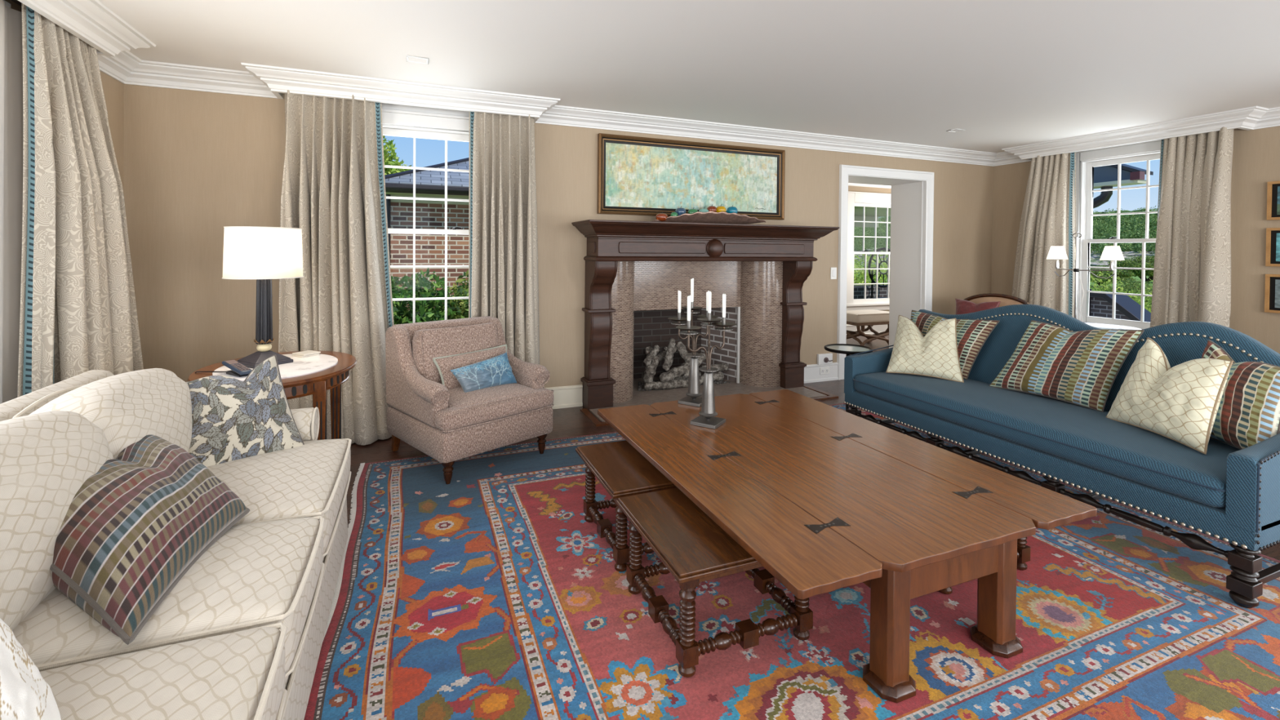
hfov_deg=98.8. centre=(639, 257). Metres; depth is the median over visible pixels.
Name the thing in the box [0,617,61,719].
throw pillow
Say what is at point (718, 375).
log
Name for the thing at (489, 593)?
patterned rug
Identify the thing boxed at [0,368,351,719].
slipcovered sofa
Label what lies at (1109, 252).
floor lamp
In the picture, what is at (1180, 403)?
throw pillow
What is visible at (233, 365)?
cordless phone
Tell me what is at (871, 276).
garden chair
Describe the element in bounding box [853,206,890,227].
porch roof
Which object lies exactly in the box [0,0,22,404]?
sheer curtain
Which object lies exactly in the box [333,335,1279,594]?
floor
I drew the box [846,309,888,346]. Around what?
bench
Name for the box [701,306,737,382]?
wall
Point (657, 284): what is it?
fireplace surround
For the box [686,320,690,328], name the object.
candle cup
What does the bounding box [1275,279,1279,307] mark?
print
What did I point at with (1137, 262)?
leafy tree
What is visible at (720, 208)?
fruit
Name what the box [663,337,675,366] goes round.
log
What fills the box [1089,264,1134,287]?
leafy tree
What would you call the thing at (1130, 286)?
leafy tree
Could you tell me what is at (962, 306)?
throw pillow
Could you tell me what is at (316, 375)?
end table
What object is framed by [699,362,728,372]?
log
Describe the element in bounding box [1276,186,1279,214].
print
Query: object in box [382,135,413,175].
maple tree
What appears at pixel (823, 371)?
power outlet
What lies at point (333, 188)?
curtain
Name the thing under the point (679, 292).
candle
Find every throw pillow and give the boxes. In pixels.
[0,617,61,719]
[49,435,249,644]
[186,354,304,466]
[885,315,964,382]
[910,310,999,379]
[955,298,1000,314]
[989,320,1144,412]
[1106,337,1233,454]
[1201,339,1279,449]
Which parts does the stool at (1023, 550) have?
leg, leg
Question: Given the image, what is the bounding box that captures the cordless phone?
[222,360,252,375]
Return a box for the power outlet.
[819,366,829,374]
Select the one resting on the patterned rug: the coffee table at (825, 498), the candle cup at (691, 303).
the coffee table at (825, 498)
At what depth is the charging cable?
2.69 m
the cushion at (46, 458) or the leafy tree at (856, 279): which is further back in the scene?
the leafy tree at (856, 279)
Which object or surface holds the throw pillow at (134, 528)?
on the slipcovered sofa at (240, 636)
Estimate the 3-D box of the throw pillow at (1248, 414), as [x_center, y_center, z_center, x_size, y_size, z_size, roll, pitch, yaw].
[2.591,0.603,2.368,0.212,0.429,0.409,0,1,0]
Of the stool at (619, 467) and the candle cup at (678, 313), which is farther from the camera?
the candle cup at (678, 313)
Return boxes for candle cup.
[677,312,680,319]
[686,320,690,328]
[690,302,693,308]
[707,312,711,320]
[721,317,725,325]
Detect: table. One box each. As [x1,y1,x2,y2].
[186,350,356,439]
[597,389,1097,702]
[824,343,872,412]
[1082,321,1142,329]
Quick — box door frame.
[836,164,933,379]
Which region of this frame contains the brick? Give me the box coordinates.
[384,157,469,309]
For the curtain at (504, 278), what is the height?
2.371 m
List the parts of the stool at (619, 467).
leg, leg, seat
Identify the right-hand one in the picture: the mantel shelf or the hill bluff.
the hill bluff
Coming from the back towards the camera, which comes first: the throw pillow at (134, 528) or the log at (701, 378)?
the log at (701, 378)
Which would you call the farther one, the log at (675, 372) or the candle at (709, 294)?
the log at (675, 372)
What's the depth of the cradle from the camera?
2.62 m
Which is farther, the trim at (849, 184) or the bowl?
the trim at (849, 184)
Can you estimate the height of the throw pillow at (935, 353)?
0.395 m
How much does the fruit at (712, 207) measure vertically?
0.089 m
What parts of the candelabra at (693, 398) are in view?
drip dish, arm, drip dish, arm, arm, drip dish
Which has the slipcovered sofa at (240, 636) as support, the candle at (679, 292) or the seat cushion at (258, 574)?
the seat cushion at (258, 574)
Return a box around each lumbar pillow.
[432,344,506,389]
[449,352,516,392]
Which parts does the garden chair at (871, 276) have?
leg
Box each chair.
[867,247,890,298]
[964,293,1031,306]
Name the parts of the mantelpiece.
raised panel, scroll leg, raised panel, moulding, raised panel, scroll leg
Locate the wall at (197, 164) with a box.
[123,84,993,399]
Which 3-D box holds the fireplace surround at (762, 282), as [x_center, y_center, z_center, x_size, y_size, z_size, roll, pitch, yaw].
[1.154,0.615,5.227,0.402,1.250,0.095,1,1,16]
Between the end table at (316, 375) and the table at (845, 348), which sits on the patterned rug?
the table at (845, 348)
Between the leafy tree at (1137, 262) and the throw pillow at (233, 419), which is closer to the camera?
the throw pillow at (233, 419)
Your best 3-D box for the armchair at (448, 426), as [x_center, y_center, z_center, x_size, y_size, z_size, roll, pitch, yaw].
[-1.070,0.834,3.467,0.808,0.811,0.806,1,1,43]
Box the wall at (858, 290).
[853,284,889,298]
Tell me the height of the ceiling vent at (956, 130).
0.006 m
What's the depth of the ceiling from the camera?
3.15 m
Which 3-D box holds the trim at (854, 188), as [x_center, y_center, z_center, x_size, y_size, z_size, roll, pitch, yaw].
[3.084,-1.030,8.357,4.500,0.130,0.006,0,1,-22]
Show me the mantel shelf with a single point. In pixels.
(595, 230)
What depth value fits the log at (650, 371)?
5.08 m
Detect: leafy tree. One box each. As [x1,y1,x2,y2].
[853,250,889,285]
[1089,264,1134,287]
[1089,271,1151,312]
[1091,278,1152,305]
[1106,255,1155,282]
[1134,278,1153,311]
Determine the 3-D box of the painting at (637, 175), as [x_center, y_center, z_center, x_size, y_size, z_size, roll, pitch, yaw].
[0.515,-0.691,4.914,1.860,0.665,0.046,0,1,-22]
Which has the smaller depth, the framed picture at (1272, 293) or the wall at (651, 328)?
the framed picture at (1272, 293)
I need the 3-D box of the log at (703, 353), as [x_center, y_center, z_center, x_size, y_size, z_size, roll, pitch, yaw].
[0.546,0.972,5.369,0.270,0.098,0.081,0,1,-35]
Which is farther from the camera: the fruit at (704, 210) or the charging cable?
the fruit at (704, 210)
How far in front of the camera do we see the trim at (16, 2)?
2.44 m
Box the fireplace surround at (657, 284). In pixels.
[634,261,741,311]
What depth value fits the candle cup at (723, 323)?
2.81 m
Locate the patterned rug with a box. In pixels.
[303,403,1279,719]
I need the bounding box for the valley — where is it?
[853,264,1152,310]
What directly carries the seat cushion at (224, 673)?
on the slipcovered sofa at (240, 636)
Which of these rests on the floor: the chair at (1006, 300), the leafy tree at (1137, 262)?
the chair at (1006, 300)
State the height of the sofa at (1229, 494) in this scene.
0.974 m
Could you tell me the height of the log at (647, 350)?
0.211 m
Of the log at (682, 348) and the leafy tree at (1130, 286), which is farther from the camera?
the leafy tree at (1130, 286)
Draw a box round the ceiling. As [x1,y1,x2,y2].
[98,0,1279,152]
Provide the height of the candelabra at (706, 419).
0.549 m
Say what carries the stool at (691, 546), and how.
on the patterned rug
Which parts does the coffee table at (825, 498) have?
bow tie plate, bow tie plate, bow tie plate, bow tie plate, bow tie plate, foot plate, leg, bow tie plate, foot plate, leg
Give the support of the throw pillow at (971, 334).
on the sofa at (1229, 494)
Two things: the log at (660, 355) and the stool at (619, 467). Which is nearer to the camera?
the stool at (619, 467)
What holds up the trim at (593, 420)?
attached to the fireplace surround at (762, 282)
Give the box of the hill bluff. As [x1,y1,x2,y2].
[853,247,1155,266]
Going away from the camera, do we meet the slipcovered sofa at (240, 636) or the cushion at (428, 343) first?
the slipcovered sofa at (240, 636)
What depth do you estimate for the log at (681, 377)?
5.33 m
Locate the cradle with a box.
[226,369,248,377]
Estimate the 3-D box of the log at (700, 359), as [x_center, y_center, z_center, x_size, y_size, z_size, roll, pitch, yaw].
[0.514,1.045,5.277,0.273,0.205,0.091,0,1,-42]
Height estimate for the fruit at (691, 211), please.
0.083 m
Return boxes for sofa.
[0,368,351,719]
[843,304,1279,608]
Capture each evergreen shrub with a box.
[391,267,456,324]
[435,269,468,319]
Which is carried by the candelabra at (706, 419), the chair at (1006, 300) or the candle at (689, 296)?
the candle at (689, 296)
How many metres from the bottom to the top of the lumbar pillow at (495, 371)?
0.193 m
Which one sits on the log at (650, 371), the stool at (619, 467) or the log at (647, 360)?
the log at (647, 360)
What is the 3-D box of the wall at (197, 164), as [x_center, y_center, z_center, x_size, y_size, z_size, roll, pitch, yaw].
[0.407,0.022,5.008,8.318,2.430,0.180,0,1,-22]
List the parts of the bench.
leg, leg, leg, leg, rail, leg, leg, leg, leg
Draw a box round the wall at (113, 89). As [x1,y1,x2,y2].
[4,0,124,194]
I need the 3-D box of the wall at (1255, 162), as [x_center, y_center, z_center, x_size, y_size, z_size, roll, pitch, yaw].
[5.584,0.092,3.023,0.180,2.430,7.396,0,1,-22]
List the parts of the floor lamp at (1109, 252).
lamp shade, arm, lamp cord, arm, lamp shade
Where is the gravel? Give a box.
[637,379,730,391]
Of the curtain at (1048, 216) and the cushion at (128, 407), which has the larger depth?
the curtain at (1048, 216)
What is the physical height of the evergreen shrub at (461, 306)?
1.461 m
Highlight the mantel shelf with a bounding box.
[571,219,839,241]
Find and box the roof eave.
[1093,163,1153,208]
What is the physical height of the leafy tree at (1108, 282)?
5.799 m
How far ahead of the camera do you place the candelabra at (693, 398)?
3.13 m
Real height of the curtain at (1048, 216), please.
2.372 m
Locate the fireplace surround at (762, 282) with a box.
[739,261,782,387]
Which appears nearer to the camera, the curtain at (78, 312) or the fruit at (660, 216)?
the curtain at (78, 312)
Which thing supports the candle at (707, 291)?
on the candelabra at (693, 398)
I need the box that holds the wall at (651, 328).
[633,308,701,378]
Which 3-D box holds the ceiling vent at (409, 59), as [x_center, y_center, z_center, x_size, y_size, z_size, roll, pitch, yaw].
[-1.334,-1.182,3.292,0.124,0.006,0.104,0,1,-22]
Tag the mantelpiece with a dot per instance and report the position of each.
(609, 242)
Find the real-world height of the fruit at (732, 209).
0.100 m
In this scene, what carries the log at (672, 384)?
on the floor
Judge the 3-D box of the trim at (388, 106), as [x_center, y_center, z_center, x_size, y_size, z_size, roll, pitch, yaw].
[-1.671,-1.117,4.042,1.380,0.158,0.012,0,1,-22]
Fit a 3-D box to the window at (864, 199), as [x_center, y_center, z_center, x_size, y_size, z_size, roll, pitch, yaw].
[3.759,-0.084,8.709,1.380,1.840,0.210,0,1,-22]
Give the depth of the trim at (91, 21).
4.02 m
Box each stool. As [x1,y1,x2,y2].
[575,440,676,572]
[616,487,813,677]
[938,537,1030,594]
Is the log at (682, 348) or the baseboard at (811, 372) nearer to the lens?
the log at (682, 348)
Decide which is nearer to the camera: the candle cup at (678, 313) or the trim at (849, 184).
the candle cup at (678, 313)
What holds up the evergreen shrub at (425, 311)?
on the lawn
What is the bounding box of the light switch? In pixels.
[830,267,836,279]
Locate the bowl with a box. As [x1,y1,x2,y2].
[652,210,765,224]
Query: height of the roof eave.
2.196 m
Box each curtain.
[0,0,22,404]
[17,2,143,397]
[278,89,394,445]
[468,111,539,364]
[1011,151,1075,317]
[1150,126,1233,327]
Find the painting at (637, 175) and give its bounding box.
[597,133,785,220]
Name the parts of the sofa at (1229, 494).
leg, arm, leg, rail nailhead trim, leg, seat rail, backrest, nailhead trim, leg, arm, arm nailhead trim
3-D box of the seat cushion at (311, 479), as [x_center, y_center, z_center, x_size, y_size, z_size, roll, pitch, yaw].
[-1.434,0.829,1.879,0.734,0.199,0.731,0,1,-22]
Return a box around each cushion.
[0,410,113,630]
[12,516,323,673]
[29,368,191,459]
[40,626,284,719]
[206,439,351,552]
[412,322,498,384]
[435,382,553,431]
[846,309,888,323]
[853,371,1239,507]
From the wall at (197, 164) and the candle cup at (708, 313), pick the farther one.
the wall at (197, 164)
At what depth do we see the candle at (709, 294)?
2.85 m
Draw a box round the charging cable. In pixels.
[186,371,226,382]
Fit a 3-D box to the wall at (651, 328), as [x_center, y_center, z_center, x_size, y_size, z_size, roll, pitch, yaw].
[0.351,0.757,5.361,1.130,0.950,0.515,0,1,-22]
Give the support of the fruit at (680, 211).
in the bowl
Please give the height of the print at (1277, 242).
0.220 m
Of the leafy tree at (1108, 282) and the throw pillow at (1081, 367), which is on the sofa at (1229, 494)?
the throw pillow at (1081, 367)
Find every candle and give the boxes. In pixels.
[677,290,681,312]
[687,294,691,320]
[690,277,693,302]
[706,291,707,311]
[707,290,711,312]
[722,293,725,317]
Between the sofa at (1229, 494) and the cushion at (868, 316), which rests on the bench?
the cushion at (868, 316)
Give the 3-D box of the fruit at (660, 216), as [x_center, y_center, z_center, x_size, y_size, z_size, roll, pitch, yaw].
[0.182,-0.336,4.559,0.108,0.080,0.072,0,1,-22]
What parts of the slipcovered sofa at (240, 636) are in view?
frame, arm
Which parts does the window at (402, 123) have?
sash, sash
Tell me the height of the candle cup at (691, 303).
0.044 m
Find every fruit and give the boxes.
[655,212,667,221]
[670,211,678,216]
[675,206,685,215]
[687,208,697,213]
[698,206,708,212]
[706,204,716,212]
[716,204,726,212]
[726,204,737,213]
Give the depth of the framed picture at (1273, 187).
4.29 m
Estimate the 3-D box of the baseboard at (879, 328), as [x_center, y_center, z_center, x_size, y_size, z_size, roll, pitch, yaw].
[3.067,1.127,8.383,4.500,0.175,0.032,0,1,-22]
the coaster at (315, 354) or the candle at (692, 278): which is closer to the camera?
the coaster at (315, 354)
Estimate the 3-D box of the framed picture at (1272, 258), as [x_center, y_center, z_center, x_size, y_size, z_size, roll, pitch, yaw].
[4.997,-0.076,4.187,0.028,0.300,0.300,0,1,-22]
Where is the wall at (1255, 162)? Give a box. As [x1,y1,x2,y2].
[991,125,1279,353]
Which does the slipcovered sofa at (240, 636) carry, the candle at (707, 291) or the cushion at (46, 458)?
the cushion at (46, 458)
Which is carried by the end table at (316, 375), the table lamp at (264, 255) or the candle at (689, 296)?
the table lamp at (264, 255)
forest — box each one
[853,205,1157,254]
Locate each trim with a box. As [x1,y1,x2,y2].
[11,0,21,6]
[17,0,1279,166]
[381,102,469,116]
[579,385,838,426]
[736,306,740,382]
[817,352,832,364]
[848,182,891,188]
[848,186,891,193]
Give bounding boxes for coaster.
[291,353,319,357]
[292,350,320,355]
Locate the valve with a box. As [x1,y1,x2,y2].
[823,357,832,362]
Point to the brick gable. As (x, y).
(1100, 304)
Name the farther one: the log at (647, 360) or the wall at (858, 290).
the wall at (858, 290)
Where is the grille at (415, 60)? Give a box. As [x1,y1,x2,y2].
[408,57,426,62]
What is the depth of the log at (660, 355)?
5.29 m
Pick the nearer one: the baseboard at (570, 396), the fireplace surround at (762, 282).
the baseboard at (570, 396)
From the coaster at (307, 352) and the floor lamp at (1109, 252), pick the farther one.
the floor lamp at (1109, 252)
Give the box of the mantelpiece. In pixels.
[571,219,839,410]
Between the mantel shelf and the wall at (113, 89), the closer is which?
the wall at (113, 89)
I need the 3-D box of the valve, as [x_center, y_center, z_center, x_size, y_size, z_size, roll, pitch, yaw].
[1.882,1.028,5.483,0.092,0.052,0.025,0,1,-22]
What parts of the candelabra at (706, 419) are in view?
drip dish, arm, arm, drip dish, arm, drip dish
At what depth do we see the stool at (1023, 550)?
2.23 m
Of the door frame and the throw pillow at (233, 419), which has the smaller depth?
the throw pillow at (233, 419)
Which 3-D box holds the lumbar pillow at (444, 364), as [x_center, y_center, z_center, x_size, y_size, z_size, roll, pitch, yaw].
[-1.049,0.702,3.490,0.500,0.229,0.153,0,1,-42]
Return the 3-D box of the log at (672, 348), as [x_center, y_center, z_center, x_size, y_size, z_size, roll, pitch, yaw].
[0.277,0.932,5.189,0.090,0.273,0.168,1,1,44]
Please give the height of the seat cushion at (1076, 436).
0.145 m
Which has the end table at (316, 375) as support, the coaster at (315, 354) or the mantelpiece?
the coaster at (315, 354)
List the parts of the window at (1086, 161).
sash, sash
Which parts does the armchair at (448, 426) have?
leg, panel, rolled arm, backrest, leg, panel, rolled arm, leg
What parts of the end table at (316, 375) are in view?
leg, leg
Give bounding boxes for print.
[1275,232,1279,261]
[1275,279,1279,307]
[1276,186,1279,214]
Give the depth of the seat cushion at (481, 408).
3.19 m
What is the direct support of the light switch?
attached to the wall at (197, 164)
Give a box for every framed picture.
[1264,274,1279,313]
[1265,227,1279,266]
[1266,181,1279,220]
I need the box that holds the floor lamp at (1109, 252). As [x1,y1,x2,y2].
[1046,231,1124,321]
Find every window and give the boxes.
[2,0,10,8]
[382,108,469,323]
[846,191,891,311]
[1075,139,1160,328]
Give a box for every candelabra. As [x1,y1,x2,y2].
[667,302,718,407]
[675,312,736,429]
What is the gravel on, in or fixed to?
on the floor
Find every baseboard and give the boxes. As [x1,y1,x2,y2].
[544,384,582,408]
[804,362,838,383]
[846,324,888,334]
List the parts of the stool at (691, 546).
leg, leg, seat, leg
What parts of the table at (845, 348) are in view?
stem, glass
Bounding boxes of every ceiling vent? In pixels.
[406,55,428,64]
[946,128,965,132]
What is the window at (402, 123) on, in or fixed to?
in the wall at (197, 164)
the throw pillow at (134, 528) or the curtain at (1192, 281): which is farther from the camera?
the curtain at (1192, 281)
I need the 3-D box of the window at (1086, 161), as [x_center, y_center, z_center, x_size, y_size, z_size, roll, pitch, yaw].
[4.698,-0.143,5.112,0.210,1.850,1.230,0,1,-22]
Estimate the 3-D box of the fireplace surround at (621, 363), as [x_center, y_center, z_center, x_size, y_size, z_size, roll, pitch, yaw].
[-0.130,0.611,4.705,0.095,1.250,0.402,1,1,29]
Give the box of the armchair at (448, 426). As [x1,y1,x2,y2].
[385,315,554,484]
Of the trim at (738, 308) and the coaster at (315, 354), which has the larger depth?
the trim at (738, 308)
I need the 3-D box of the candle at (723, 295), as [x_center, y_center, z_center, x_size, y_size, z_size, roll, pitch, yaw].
[0.432,0.261,2.819,0.019,0.152,0.019,1,1,5]
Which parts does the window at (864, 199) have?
sash, sash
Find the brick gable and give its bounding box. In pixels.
[1088,288,1151,322]
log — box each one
[642,355,658,382]
[643,344,659,366]
[644,346,657,355]
[644,378,688,390]
[656,349,666,360]
[658,362,689,382]
[662,340,677,371]
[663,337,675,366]
[673,371,701,379]
[675,341,691,364]
[681,355,705,378]
[688,352,706,359]
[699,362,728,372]
[699,374,704,384]
[712,370,724,381]
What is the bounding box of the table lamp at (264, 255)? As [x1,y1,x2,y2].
[222,226,303,368]

